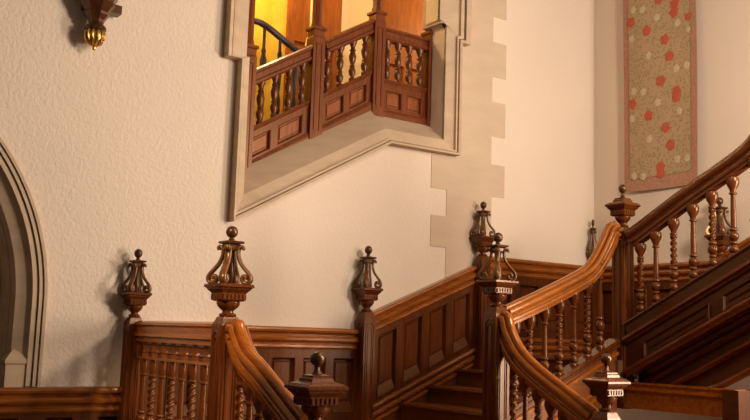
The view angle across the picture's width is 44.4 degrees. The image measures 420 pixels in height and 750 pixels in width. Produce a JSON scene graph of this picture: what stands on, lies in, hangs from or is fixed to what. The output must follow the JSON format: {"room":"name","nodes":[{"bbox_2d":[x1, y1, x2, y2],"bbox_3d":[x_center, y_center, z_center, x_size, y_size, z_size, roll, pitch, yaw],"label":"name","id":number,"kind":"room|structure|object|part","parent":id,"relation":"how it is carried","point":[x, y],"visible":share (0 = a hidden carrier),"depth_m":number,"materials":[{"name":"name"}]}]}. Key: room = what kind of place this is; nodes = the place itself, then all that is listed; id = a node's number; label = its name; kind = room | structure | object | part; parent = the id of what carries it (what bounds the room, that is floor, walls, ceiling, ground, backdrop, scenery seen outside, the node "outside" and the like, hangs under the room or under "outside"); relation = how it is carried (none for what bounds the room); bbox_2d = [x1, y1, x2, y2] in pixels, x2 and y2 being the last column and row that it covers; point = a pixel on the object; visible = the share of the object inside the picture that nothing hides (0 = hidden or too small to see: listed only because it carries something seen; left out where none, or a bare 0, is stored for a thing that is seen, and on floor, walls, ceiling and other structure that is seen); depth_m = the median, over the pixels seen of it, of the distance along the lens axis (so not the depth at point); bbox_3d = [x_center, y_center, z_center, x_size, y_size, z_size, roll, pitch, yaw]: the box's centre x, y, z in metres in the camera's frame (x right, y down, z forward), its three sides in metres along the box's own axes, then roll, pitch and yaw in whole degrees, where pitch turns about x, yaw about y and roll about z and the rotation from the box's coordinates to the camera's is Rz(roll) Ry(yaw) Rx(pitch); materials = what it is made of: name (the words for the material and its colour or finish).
{"room":"historic interior","nodes":[
{"label":"historic interior","id":0,"kind":"room"},
{"bbox_2d":[0,0,593,386],"bbox_3d":[-2.043,-0.811,7.420,11.430,6.530,0.220,7,-9,-35],"label":"wall","id":1,"kind":"structure","parent":0,"point":[123,146],"depth_m":7.68,"materials":[{"name":"beige paint"}]},
{"bbox_2d":[0,137,47,386],"bbox_3d":[-3.329,0.157,6.598,1.800,2.249,0.675,7,-9,-35],"label":"archway","id":2,"kind":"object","parent":1,"relation":"in","point":[23,261],"depth_m":6.76,"materials":[{"name":"stone"}]},
{"bbox_2d":[0,386,121,419],"bbox_3d":[-3.653,1.677,5.783,4.255,1.092,0.098,7,-9,-35],"label":"panelling","id":3,"kind":"object","parent":1,"relation":"attached to","point":[57,402],"visible":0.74,"depth_m":6.75,"materials":[{"name":"brown wood"}]},
{"bbox_3d":[-2.649,1.792,6.507,0.200,0.630,0.048,7,-9,-35],"label":"panel","id":4,"kind":"part","parent":3,"relation":"part of","materials":[{"name":"brown wood"}]},
{"bbox_3d":[-3.667,1.745,5.791,4.255,0.925,0.054,7,-9,-35],"label":"frame","id":5,"kind":"part","parent":3,"relation":"part of","materials":[{"name":"brown wood"}]},
{"bbox_3d":[-2.337,1.832,6.728,0.200,0.630,0.048,7,-9,-35],"label":"panel","id":6,"kind":"part","parent":3,"relation":"part of","materials":[{"name":"brown wood"}]},
{"bbox_3d":[-2.024,1.872,6.949,0.200,0.630,0.048,7,-9,-35],"label":"panel","id":7,"kind":"part","parent":3,"relation":"part of","materials":[{"name":"brown wood"}]},
{"bbox_2d":[79,0,121,50],"bbox_3d":[-2.143,-1.598,7.151,0.336,0.750,0.308,3,-8,-11],"label":"wall bracket","id":8,"kind":"object","parent":1,"relation":"attached to","point":[97,12],"visible":1,"depth_m":7.07,"materials":[{"name":"brown wood"}]},
{"bbox_2d":[84,23,106,31],"bbox_3d":[-2.163,-1.406,7.122,0.164,0.050,0.164,7,-9,-35],"label":"finial","id":9,"kind":"object","parent":8,"relation":"on","point":[90,27],"depth_m":7.06,"materials":[{"name":"metal"}]},
{"bbox_3d":[-2.139,-1.753,7.237,0.280,0.420,0.135,7,-9,-35],"label":"plate","id":10,"kind":"part","parent":8,"relation":"part of","materials":[{"name":"brown wood"}]},
{"bbox_2d":[138,325,358,419],"bbox_3d":[-0.982,1.483,7.731,2.070,1.012,0.098,7,-9,-35],"label":"panelling","id":11,"kind":"object","parent":1,"relation":"attached to","point":[288,351],"visible":0.35,"depth_m":7.97,"materials":[{"name":"brown wood"}]},
{"bbox_3d":[-1.567,1.406,7.332,0.235,0.485,0.048,7,-9,-35],"label":"panel","id":12,"kind":"part","parent":11,"relation":"part of","materials":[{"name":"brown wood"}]},
{"bbox_3d":[-1.311,1.438,7.512,0.235,0.485,0.048,7,-9,-35],"label":"panel","id":13,"kind":"part","parent":11,"relation":"part of","materials":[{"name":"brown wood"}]},
{"bbox_3d":[-1.056,1.471,7.692,0.235,0.485,0.048,7,-9,-35],"label":"panel","id":14,"kind":"part","parent":11,"relation":"part of","materials":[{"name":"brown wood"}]},
{"bbox_3d":[-0.800,1.504,7.873,0.235,0.485,0.048,7,-9,-35],"label":"panel","id":15,"kind":"part","parent":11,"relation":"part of","materials":[{"name":"brown wood"}]},
{"bbox_3d":[-0.968,1.074,7.787,2.070,0.188,0.098,7,-9,-35],"label":"dado rail","id":16,"kind":"part","parent":11,"relation":"part of","materials":[{"name":"brown wood"}]},
{"bbox_3d":[-0.545,1.537,8.054,0.235,0.485,0.048,7,-9,-35],"label":"panel","id":17,"kind":"part","parent":11,"relation":"part of","materials":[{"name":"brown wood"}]},
{"bbox_3d":[-0.289,1.569,8.234,0.235,0.485,0.048,7,-9,-35],"label":"panel","id":18,"kind":"part","parent":11,"relation":"part of","materials":[{"name":"brown wood"}]},
{"bbox_2d":[223,0,471,221],"bbox_3d":[-0.265,-1.170,8.752,2.715,2.848,0.435,7,-9,-35],"label":"window","id":19,"kind":"structure","parent":1,"relation":"in","point":[269,179],"depth_m":8.67,"materials":[{"name":"stone"}]},
{"bbox_2d":[245,0,258,167],"bbox_3d":[-1.155,-1.455,8.344,0.152,2.750,0.152,7,-9,-35],"label":"post","id":20,"kind":"object","parent":19,"relation":"on","point":[252,48],"visible":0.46,"depth_m":8.26,"materials":[{"name":"red wood"}]},
{"bbox_3d":[-1.064,-0.584,8.302,0.257,0.339,0.043,7,-9,-35],"label":"panel","id":21,"kind":"part","parent":19,"relation":"part of","materials":[{"name":"red wood"}]},
{"bbox_3d":[-0.931,-0.666,8.402,0.715,0.734,0.021,7,-9,-35],"label":"frame","id":22,"kind":"part","parent":19,"relation":"part of","materials":[{"name":"red wood"}]},
{"bbox_3d":[-0.915,-0.490,8.383,0.777,0.532,0.060,7,-9,-35],"label":"mould","id":23,"kind":"part","parent":19,"relation":"part of","materials":[{"name":"red wood"}]},
{"bbox_3d":[-0.922,-0.833,8.442,0.741,0.472,0.090,7,-9,-35],"label":"rail","id":24,"kind":"part","parent":19,"relation":"part of","materials":[{"name":"red wood"}]},
{"bbox_3d":[-0.905,-0.912,8.463,0.797,1.390,0.110,7,-9,-35],"label":"gallery balustrade","id":25,"kind":"part","parent":19,"relation":"part of","materials":[{"name":"brown wood"}]},
{"bbox_3d":[-0.887,-1.327,8.522,0.787,0.549,0.110,7,-9,-35],"label":"handrail","id":26,"kind":"part","parent":19,"relation":"part of","materials":[{"name":"red wood"}]},
{"bbox_3d":[-0.791,-0.745,8.517,0.257,0.339,0.043,7,-9,-35],"label":"panel","id":27,"kind":"part","parent":19,"relation":"part of","materials":[{"name":"red wood"}]},
{"bbox_2d":[304,0,327,139],"bbox_3d":[-0.560,-1.682,8.798,0.152,2.140,0.152,7,-9,-35],"label":"post","id":28,"kind":"object","parent":19,"relation":"on","point":[314,70],"visible":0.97,"depth_m":8.69,"materials":[{"name":"red wood"}]},
{"bbox_3d":[-0.394,-0.979,8.829,0.207,0.309,0.043,7,-9,-35],"label":"panel","id":29,"kind":"part","parent":19,"relation":"part of","materials":[{"name":"red wood"}]},
{"bbox_3d":[-0.280,-0.467,8.655,2.215,1.133,0.247,7,-9,-35],"label":"sill","id":30,"kind":"part","parent":19,"relation":"part of","materials":[{"name":"stone"}]},
{"bbox_3d":[-0.287,-1.046,8.909,0.575,0.650,0.021,7,-9,-35],"label":"frame","id":31,"kind":"part","parent":19,"relation":"part of","materials":[{"name":"red wood"}]},
{"bbox_3d":[-0.271,-0.870,8.890,0.637,0.448,0.060,7,-9,-35],"label":"mould","id":32,"kind":"part","parent":19,"relation":"part of","materials":[{"name":"red wood"}]},
{"bbox_3d":[-0.278,-1.213,8.949,0.601,0.388,0.090,7,-9,-35],"label":"rail","id":33,"kind":"part","parent":19,"relation":"part of","materials":[{"name":"red wood"}]},
{"bbox_3d":[-0.260,-1.292,8.970,0.657,1.306,0.110,7,-9,-35],"label":"gallery balustrade","id":34,"kind":"part","parent":19,"relation":"part of","materials":[{"name":"brown wood"}]},
{"bbox_3d":[-0.243,-1.707,9.030,0.647,0.465,0.110,7,-9,-35],"label":"handrail","id":35,"kind":"part","parent":19,"relation":"part of","materials":[{"name":"red wood"}]},
{"bbox_3d":[-0.174,-1.109,9.002,0.207,0.309,0.043,7,-9,-35],"label":"panel","id":36,"kind":"part","parent":19,"relation":"part of","materials":[{"name":"red wood"}]},
{"bbox_2d":[366,0,387,116],"bbox_3d":[0.018,-1.787,9.227,0.152,1.780,0.152,7,-9,-35],"label":"post","id":37,"kind":"object","parent":19,"relation":"on","point":[376,42],"visible":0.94,"depth_m":9.13,"materials":[{"name":"red wood"}]},
{"bbox_3d":[0.181,-1.099,9.258,0.202,0.185,0.043,7,-9,-35],"label":"panel","id":38,"kind":"part","parent":19,"relation":"part of","materials":[{"name":"red wood"}]},
{"bbox_3d":[0.284,-1.091,9.326,0.560,0.305,0.021,7,-9,-35],"label":"frame","id":39,"kind":"part","parent":19,"relation":"part of","materials":[{"name":"red wood"}]},
{"bbox_3d":[0.283,-0.911,9.294,0.560,0.120,0.060,7,-9,-35],"label":"mould","id":40,"kind":"part","parent":19,"relation":"part of","materials":[{"name":"red wood"}]},
{"bbox_3d":[0.282,-1.256,9.357,0.560,0.050,0.090,7,-9,-35],"label":"rail","id":41,"kind":"part","parent":19,"relation":"part of","materials":[{"name":"red wood"}]},
{"bbox_3d":[0.285,-1.333,9.368,0.560,0.975,0.110,7,-9,-35],"label":"gallery balustrade","id":42,"kind":"part","parent":19,"relation":"part of","materials":[{"name":"brown wood"}]},
{"bbox_3d":[0.298,-1.746,9.424,0.560,0.140,0.110,7,-9,-35],"label":"handrail","id":43,"kind":"part","parent":19,"relation":"part of","materials":[{"name":"red wood"}]},
{"bbox_3d":[0.390,-1.072,9.405,0.202,0.185,0.043,7,-9,-35],"label":"panel","id":44,"kind":"part","parent":19,"relation":"part of","materials":[{"name":"red wood"}]},
{"bbox_2d":[420,29,432,126],"bbox_3d":[0.578,-1.696,9.620,0.152,1.820,0.152,7,-9,-35],"label":"post","id":45,"kind":"object","parent":19,"relation":"attached to","point":[427,56],"visible":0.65,"depth_m":9.51,"materials":[{"name":"red wood"}]},
{"bbox_2d":[372,265,476,419],"bbox_3d":[0.496,1.299,8.818,1.340,1.688,0.098,7,-9,-35],"label":"panelling","id":46,"kind":"object","parent":1,"relation":"attached to","point":[423,336],"visible":0.73,"depth_m":8.78,"materials":[{"name":"brown wood"}]},
{"bbox_3d":[0.101,1.414,8.533,0.215,0.662,0.048,7,-9,-35],"label":"panel","id":47,"kind":"part","parent":46,"relation":"part of","materials":[{"name":"brown wood"}]},
{"bbox_3d":[0.349,1.316,8.723,0.215,0.651,0.048,7,-9,-35],"label":"panel","id":48,"kind":"part","parent":46,"relation":"part of","materials":[{"name":"brown wood"}]},
{"bbox_3d":[0.483,1.654,8.773,1.340,0.777,0.090,7,-9,-35],"label":"skirting mould","id":49,"kind":"part","parent":46,"relation":"part of","materials":[{"name":"brown wood"}]},
{"bbox_3d":[0.511,0.833,8.881,1.340,0.748,0.098,7,-9,-35],"label":"dado rail","id":50,"kind":"part","parent":46,"relation":"part of","materials":[{"name":"brown wood"}]},
{"bbox_3d":[0.597,1.217,8.913,0.215,0.640,0.048,7,-9,-35],"label":"panel","id":51,"kind":"part","parent":46,"relation":"part of","materials":[{"name":"brown wood"}]},
{"bbox_3d":[0.845,1.119,9.102,0.215,0.629,0.048,7,-9,-35],"label":"panel","id":52,"kind":"part","parent":46,"relation":"part of","materials":[{"name":"brown wood"}]},
{"bbox_2d":[430,0,506,277],"bbox_3d":[0.967,-0.756,9.457,0.991,3.400,0.027,7,-9,-35],"label":"quoins","id":53,"kind":"object","parent":1,"relation":"attached to","point":[469,179],"visible":0.84,"depth_m":9.49,"materials":[{"name":"stone"}]},
{"bbox_2d":[488,256,591,354],"bbox_3d":[1.785,1.049,9.775,1.720,0.998,0.098,7,-9,-35],"label":"panelling","id":54,"kind":"object","parent":1,"relation":"attached to","point":[532,276],"visible":0.23,"depth_m":9.77,"materials":[{"name":"brown wood"}]},
{"bbox_3d":[1.283,0.983,9.434,0.280,0.470,0.048,7,-9,-35],"label":"panel","id":55,"kind":"part","parent":54,"relation":"part of","materials":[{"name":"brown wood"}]},
{"bbox_3d":[1.608,1.024,9.664,0.280,0.470,0.048,7,-9,-35],"label":"panel","id":56,"kind":"part","parent":54,"relation":"part of","materials":[{"name":"brown wood"}]},
{"bbox_3d":[1.798,0.648,9.829,1.720,0.188,0.098,7,-9,-35],"label":"dado rail","id":57,"kind":"part","parent":54,"relation":"part of","materials":[{"name":"brown wood"}]},
{"bbox_3d":[1.770,1.450,9.724,1.720,0.188,0.090,7,-9,-35],"label":"skirting mould","id":58,"kind":"part","parent":54,"relation":"part of","materials":[{"name":"brown wood"}]},
{"bbox_3d":[1.933,1.066,9.893,0.280,0.470,0.048,7,-9,-35],"label":"panel","id":59,"kind":"part","parent":54,"relation":"part of","materials":[{"name":"brown wood"}]},
{"bbox_3d":[2.258,1.108,10.123,0.280,0.470,0.048,7,-9,-35],"label":"panel","id":60,"kind":"part","parent":54,"relation":"part of","materials":[{"name":"brown wood"}]},
{"bbox_2d":[254,0,372,124],"bbox_3d":[-0.157,-1.374,10.750,6.600,4.400,0.100,7,-9,-35],"label":"wall","id":61,"kind":"structure","parent":0,"point":[273,12],"depth_m":10.11,"materials":[{"name":"yellow paint"}]},
{"bbox_2d":[282,0,341,111],"bbox_3d":[-0.685,-1.903,10.330,0.690,2.700,0.057,7,-9,-35],"label":"door","id":62,"kind":"structure","parent":61,"relation":"in","point":[298,11],"depth_m":10.27,"materials":[{"name":"brown wood"}]},
{"bbox_3d":[-0.822,-1.375,10.154,0.235,1.000,0.028,7,-9,-35],"label":"panel","id":63,"kind":"part","parent":62,"relation":"part of","materials":[{"name":"brown wood"}]},
{"bbox_3d":[-0.567,-1.343,10.335,0.235,1.000,0.028,7,-9,-35],"label":"panel","id":64,"kind":"part","parent":62,"relation":"part of","materials":[{"name":"brown wood"}]},
{"bbox_2d":[383,0,424,85],"bbox_3d":[0.370,-1.767,11.076,0.750,2.700,0.057,7,-9,-35],"label":"door","id":65,"kind":"structure","parent":61,"relation":"in","point":[403,15],"depth_m":11.08,"materials":[{"name":"brown wood"}]},
{"bbox_3d":[0.221,-1.242,10.892,0.265,1.000,0.028,7,-9,-35],"label":"panel","id":66,"kind":"part","parent":65,"relation":"part of","materials":[{"name":"brown wood"}]},
{"bbox_3d":[0.501,-1.206,11.090,0.265,1.000,0.028,7,-9,-35],"label":"panel","id":67,"kind":"part","parent":65,"relation":"part of","materials":[{"name":"brown wood"}]},
{"bbox_2d":[533,355,637,378],"bbox_3d":[2.260,1.534,9.059,1.670,0.159,1.720,7,-9,-35],"label":"floor","id":68,"kind":"structure","parent":0,"point":[618,363],"depth_m":7.91,"materials":[{"name":"brown wood"}]},
{"bbox_2d":[586,219,596,348],"bbox_3d":[2.423,0.854,10.231,0.106,1.513,0.106,7,-9,-35],"label":"newel post","id":69,"kind":"object","parent":68,"relation":"on","point":[593,295],"visible":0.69,"depth_m":10.18,"materials":[{"name":"brown wood"}]},
{"bbox_3d":[2.414,1.144,10.192,0.071,0.927,0.070,7,-9,-35],"label":"post","id":70,"kind":"part","parent":69,"relation":"part of","materials":[{"name":"brown wood"}]},
{"bbox_2d":[605,184,640,408],"bbox_3d":[2.180,0.742,8.087,0.221,1.962,0.221,7,-9,-35],"label":"newel post","id":71,"kind":"object","parent":68,"relation":"on","point":[622,208],"visible":0.7,"depth_m":8.06,"materials":[{"name":"brown wood"}]},
{"bbox_3d":[2.174,0.934,8.061,0.149,1.574,0.147,7,-9,-35],"label":"post","id":72,"kind":"part","parent":71,"relation":"part of","materials":[{"name":"brown wood"}]},
{"bbox_2d":[704,197,730,262],"bbox_3d":[3.357,0.664,8.927,0.216,1.598,0.216,7,-9,-35],"label":"newel post","id":73,"kind":"object","parent":68,"relation":"on","point":[722,239],"visible":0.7,"depth_m":8.93,"materials":[{"name":"brown wood"}]},
{"bbox_3d":[3.348,0.954,8.887,0.146,1.012,0.144,7,-9,-35],"label":"post","id":74,"kind":"part","parent":73,"relation":"part of","materials":[{"name":"brown wood"}]},
{"bbox_2d":[594,0,749,419],"bbox_3d":[5.057,-0.623,7.121,0.200,6.530,8.500,7,-9,-35],"label":"wall","id":75,"kind":"structure","parent":0,"point":[722,26],"depth_m":9.46,"materials":[{"name":"beige paint"}]},
{"bbox_2d":[597,261,709,340],"bbox_3d":[2.878,1.066,9.638,0.098,0.998,1.530,7,-9,-35],"label":"panelling","id":76,"kind":"object","parent":75,"relation":"attached to","point":[683,269],"visible":0.21,"depth_m":9.68,"materials":[{"name":"brown wood"}]},
{"bbox_3d":[2.579,1.111,10.073,0.048,0.470,0.270,7,-9,-35],"label":"panel","id":77,"kind":"part","parent":76,"relation":"part of","materials":[{"name":"brown wood"}]},
{"bbox_3d":[2.788,1.079,9.782,0.048,0.470,0.270,7,-9,-35],"label":"panel","id":78,"kind":"part","parent":76,"relation":"part of","materials":[{"name":"brown wood"}]},
{"bbox_3d":[2.893,1.133,9.641,0.054,0.830,1.530,7,-9,-35],"label":"frame","id":79,"kind":"part","parent":76,"relation":"part of","materials":[{"name":"brown wood"}]},
{"bbox_3d":[2.891,0.665,9.692,0.098,0.188,1.530,7,-9,-35],"label":"dado rail","id":80,"kind":"part","parent":76,"relation":"part of","materials":[{"name":"brown wood"}]},
{"bbox_3d":[2.998,1.046,9.491,0.048,0.470,0.270,7,-9,-35],"label":"panel","id":81,"kind":"part","parent":76,"relation":"part of","materials":[{"name":"brown wood"}]},
{"bbox_2d":[623,0,696,191],"bbox_3d":[3.039,-1.590,9.872,0.043,2.756,1.020,7,-10,-36],"label":"tapestry","id":82,"kind":"object","parent":75,"relation":"attached to","point":[660,37],"visible":1,"depth_m":9.81},
{"bbox_2d":[724,237,749,256],"bbox_3d":[3.908,0.498,8.284,0.098,1.990,1.680,7,-9,-35],"label":"panelling","id":83,"kind":"object","parent":75,"relation":"attached to","point":[746,241],"visible":0.11,"depth_m":8.81,"materials":[{"name":"brown wood"}]},
{"bbox_3d":[-0.367,2.194,4.503,11.430,0.100,11.100,7,-9,-35],"label":"floor","id":84,"kind":"structure","parent":0,"visible":0},
{"bbox_2d":[117,249,151,419],"bbox_3d":[-1.878,1.360,7.035,0.192,2.135,0.192,7,-9,-35],"label":"newel post","id":85,"kind":"object","parent":84,"relation":"on","point":[135,295],"visible":0.91,"depth_m":7.03,"materials":[{"name":"brown wood"}]},
{"bbox_3d":[-1.886,1.622,7.000,0.130,1.608,0.128,7,-9,-35],"label":"post","id":86,"kind":"part","parent":85,"relation":"part of","materials":[{"name":"brown wood"}]},
{"bbox_2d":[134,321,212,419],"bbox_3d":[-1.403,1.570,6.404,0.120,1.580,1.405,7,-9,-35],"label":"balustrade","id":87,"kind":"object","parent":84,"relation":"on","point":[184,343],"visible":0.8,"depth_m":6.50,"materials":[{"name":"brown wood"}]},
{"bbox_3d":[-1.380,0.865,6.500,0.120,0.155,1.405,7,-9,-35],"label":"handrail","id":88,"kind":"part","parent":87,"relation":"part of","materials":[{"name":"brown wood"}]},
{"bbox_3d":[-1.387,1.060,6.473,0.060,0.020,1.405,7,-9,-35],"label":"arcade rail","id":89,"kind":"part","parent":87,"relation":"part of","materials":[{"name":"brown wood"}]},
{"bbox_2d":[204,226,254,419],"bbox_3d":[-0.962,1.193,5.827,0.240,2.201,0.240,7,-9,-35],"label":"newel post","id":90,"kind":"object","parent":84,"relation":"on","point":[228,294],"visible":0.94,"depth_m":5.83,"materials":[{"name":"brown wood"}]},
{"bbox_3d":[-0.971,1.483,5.787,0.162,1.615,0.160,7,-9,-35],"label":"post","id":91,"kind":"part","parent":90,"relation":"part of","materials":[{"name":"brown wood"}]},
{"bbox_2d":[284,351,348,419],"bbox_3d":[-0.336,1.480,4.928,0.254,1.430,0.254,7,-9,-35],"label":"newel post","id":92,"kind":"object","parent":84,"relation":"on","point":[315,392],"visible":1,"depth_m":4.93,"materials":[{"name":"brown wood"}]},
{"bbox_2d":[476,232,518,419],"bbox_3d":[0.935,1.348,7.122,0.240,2.363,0.240,7,-9,-35],"label":"newel post","id":93,"kind":"object","parent":84,"relation":"on","point":[495,386],"visible":0.98,"depth_m":7.11,"materials":[{"name":"brown wood"}]},
{"bbox_3d":[0.926,1.638,7.082,0.162,1.777,0.160,7,-9,-35],"label":"post","id":94,"kind":"part","parent":93,"relation":"part of","materials":[{"name":"brown wood"}]},
{"bbox_2d":[504,221,620,419],"bbox_3d":[1.538,1.312,7.561,1.369,2.590,0.133,7,-9,-35],"label":"balustrade","id":95,"kind":"object","parent":84,"relation":"on","point":[540,301],"visible":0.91,"depth_m":7.65,"materials":[{"name":"brown wood"}]},
{"bbox_3d":[1.572,0.504,7.676,1.351,0.956,0.133,7,-9,-35],"label":"handrail","id":96,"kind":"part","parent":95,"relation":"part of","materials":[{"name":"brown wood"}]},
{"bbox_3d":[1.512,1.849,7.481,1.330,1.504,0.040,7,-9,-35],"label":"string panel","id":97,"kind":"part","parent":95,"relation":"part of","materials":[{"name":"brown wood"}]},
{"bbox_3d":[1.532,1.372,7.550,1.358,0.656,0.120,7,-9,-35],"label":"rail","id":98,"kind":"part","parent":95,"relation":"part of","materials":[{"name":"brown wood"}]},
{"bbox_3d":[1.544,1.454,7.507,1.320,0.605,0.032,7,-9,-35],"label":"string moulding","id":99,"kind":"part","parent":95,"relation":"part of","materials":[{"name":"brown wood"}]},
{"bbox_3d":[1.538,1.652,7.480,1.320,0.605,0.032,7,-9,-35],"label":"string moulding","id":100,"kind":"part","parent":95,"relation":"part of","materials":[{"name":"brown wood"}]},
{"bbox_3d":[1.536,1.711,7.472,1.320,0.605,0.032,7,-9,-35],"label":"string moulding","id":101,"kind":"part","parent":95,"relation":"part of","materials":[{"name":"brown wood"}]},
{"bbox_2d":[582,353,630,419],"bbox_3d":[1.560,1.701,6.195,0.228,1.455,0.228,7,-9,-35],"label":"newel post","id":102,"kind":"object","parent":84,"relation":"on","point":[606,385],"visible":1,"depth_m":6.21,"materials":[{"name":"brown wood"}]},
{"bbox_3d":[1.553,1.893,6.169,0.154,1.067,0.152,7,-9,-35],"label":"post","id":103,"kind":"part","parent":102,"relation":"part of","materials":[{"name":"brown wood"}]},
{"bbox_2d":[625,382,749,419],"bbox_3d":[2.503,2.026,7.415,0.180,1.200,1.090,7,-9,-35],"label":"beam","id":104,"kind":"structure","parent":84,"relation":"on","point":[725,403],"depth_m":7.37,"materials":[{"name":"brown wood"}]},
{"bbox_2d":[638,311,749,387],"bbox_3d":[3.394,0.939,7.684,1.470,1.138,1.890,7,-9,-35],"label":"staircase underside","id":105,"kind":"object","parent":104,"relation":"on","point":[721,358],"visible":0.56,"depth_m":7.41,"materials":[{"name":"brown wood"}]},
{"bbox_2d":[622,134,749,376],"bbox_3d":[2.695,0.356,7.367,0.150,2.034,1.694,7,-9,-35],"label":"balustrade","id":106,"kind":"object","parent":105,"relation":"on","point":[710,300],"visible":1,"depth_m":7.49,"materials":[{"name":"brown wood"}]},
{"bbox_3d":[2.462,0.994,7.532,0.020,0.458,0.640,7,-9,-35],"label":"string panel","id":107,"kind":"part","parent":106,"relation":"part of","materials":[{"name":"brown wood"}]},
{"bbox_3d":[2.670,0.643,7.333,0.130,0.873,1.662,7,-9,-35],"label":"string moulding","id":108,"kind":"part","parent":106,"relation":"part of","materials":[{"name":"brown wood"}]},
{"bbox_3d":[2.663,0.921,7.297,0.125,0.882,1.667,7,-9,-35],"label":"moulding","id":109,"kind":"part","parent":106,"relation":"part of","materials":[{"name":"brown wood"}]},
{"bbox_3d":[2.693,0.551,7.343,0.140,0.935,1.694,7,-9,-35],"label":"rail","id":110,"kind":"part","parent":106,"relation":"part of","materials":[{"name":"brown wood"}]},
{"bbox_3d":[2.640,-0.187,7.552,0.133,0.912,1.409,7,-9,-35],"label":"handrail","id":111,"kind":"part","parent":106,"relation":"part of","materials":[{"name":"brown wood"}]},
{"bbox_3d":[2.899,0.562,6.992,0.020,0.428,0.580,7,-9,-35],"label":"string panel","id":112,"kind":"part","parent":106,"relation":"part of","materials":[{"name":"brown wood"}]},
{"bbox_3d":[2.861,1.092,7.200,0.080,0.670,1.274,7,-9,-35],"label":"spandrel moulding","id":113,"kind":"part","parent":105,"relation":"part of","materials":[{"name":"brown wood"}]},
{"bbox_3d":[2.973,1.173,7.026,0.080,0.470,0.878,7,-9,-35],"label":"spandrel moulding","id":114,"kind":"part","parent":105,"relation":"part of","materials":[{"name":"brown wood"}]},
{"bbox_3d":[2.780,1.985,7.031,0.180,1.195,0.140,7,-9,-35],"label":"post","id":115,"kind":"part","parent":104,"relation":"part of","materials":[{"name":"brown wood"}]},
{"bbox_3d":[0.285,2.072,5.928,2.200,0.566,1.040,7,-9,-35],"label":"flight","id":116,"kind":"object","parent":84,"relation":"on","visible":0},
{"bbox_2d":[225,318,307,419],"bbox_3d":[-0.686,1.463,5.409,0.133,1.639,1.032,7,-9,-35],"label":"balustrade","id":117,"kind":"object","parent":116,"relation":"on","point":[261,386],"visible":0.97,"depth_m":5.47,"materials":[{"name":"brown wood"}]},
{"bbox_2d":[498,311,598,419],"bbox_3d":[1.209,1.635,6.703,0.133,1.789,1.057,7,-9,-35],"label":"balustrade","id":118,"kind":"object","parent":116,"relation":"on","point":[557,395],"visible":0.99,"depth_m":6.75,"materials":[{"name":"brown wood"}]},
{"bbox_3d":[-0.527,1.935,7.023,2.270,0.120,1.690,7,-9,-35],"label":"floor","id":119,"kind":"structure","parent":0,"visible":0},
{"bbox_2d":[351,246,382,419],"bbox_3d":[-0.086,1.189,8.338,0.212,1.739,0.212,7,-9,-35],"label":"newel post","id":120,"kind":"object","parent":119,"relation":"on","point":[366,319],"visible":1,"depth_m":8.29,"materials":[{"name":"brown wood"}]},
{"bbox_3d":[-0.096,1.488,8.297,0.143,1.136,0.141,7,-9,-35],"label":"post","id":121,"kind":"part","parent":120,"relation":"part of","materials":[{"name":"brown wood"}]},
{"bbox_2d":[399,356,570,419],"bbox_3d":[1.038,1.688,8.182,1.590,0.780,1.555,7,-9,-35],"label":"flight","id":122,"kind":"object","parent":119,"relation":"on","point":[462,401],"visible":0.38,"depth_m":8.40,"materials":[{"name":"brown wood"}]},
{"bbox_2d":[469,202,495,369],"bbox_3d":[1.071,0.843,9.211,0.202,1.874,0.202,7,-9,-35],"label":"newel post","id":123,"kind":"object","parent":122,"relation":"on","point":[481,301],"visible":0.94,"depth_m":9.18,"materials":[{"name":"brown wood"}]},
{"bbox_3d":[1.062,1.118,9.174,0.136,1.317,0.134,7,-9,-35],"label":"post","id":124,"kind":"part","parent":123,"relation":"part of","materials":[{"name":"brown wood"}]},
{"bbox_3d":[0.233,-1.446,10.123,6.500,4.400,1.380,7,-9,-35],"label":"wall","id":125,"kind":"structure","parent":0,"visible":0},
{"bbox_2d":[254,18,299,119],"bbox_3d":[-1.049,-1.147,9.357,1.200,1.520,0.229,7,-9,-35],"label":"handrail","id":126,"kind":"object","parent":125,"relation":"attached to","point":[266,27],"visible":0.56,"depth_m":9.35,"materials":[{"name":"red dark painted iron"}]},
{"bbox_3d":[-1.039,-1.693,9.392,1.094,0.428,0.187,6,-9,-30],"label":"handrail","id":127,"kind":"part","parent":126,"relation":"part of","materials":[{"name":"black wood"}]},
{"bbox_2d":[304,0,312,88],"bbox_3d":[-0.638,-1.716,9.463,0.120,1.900,0.120,7,-9,-35],"label":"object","id":128,"kind":"object","parent":125,"relation":"attached to","point":[311,0],"visible":0.04,"depth_m":9.49,"materials":[{"name":"beige paint"}]}
]}

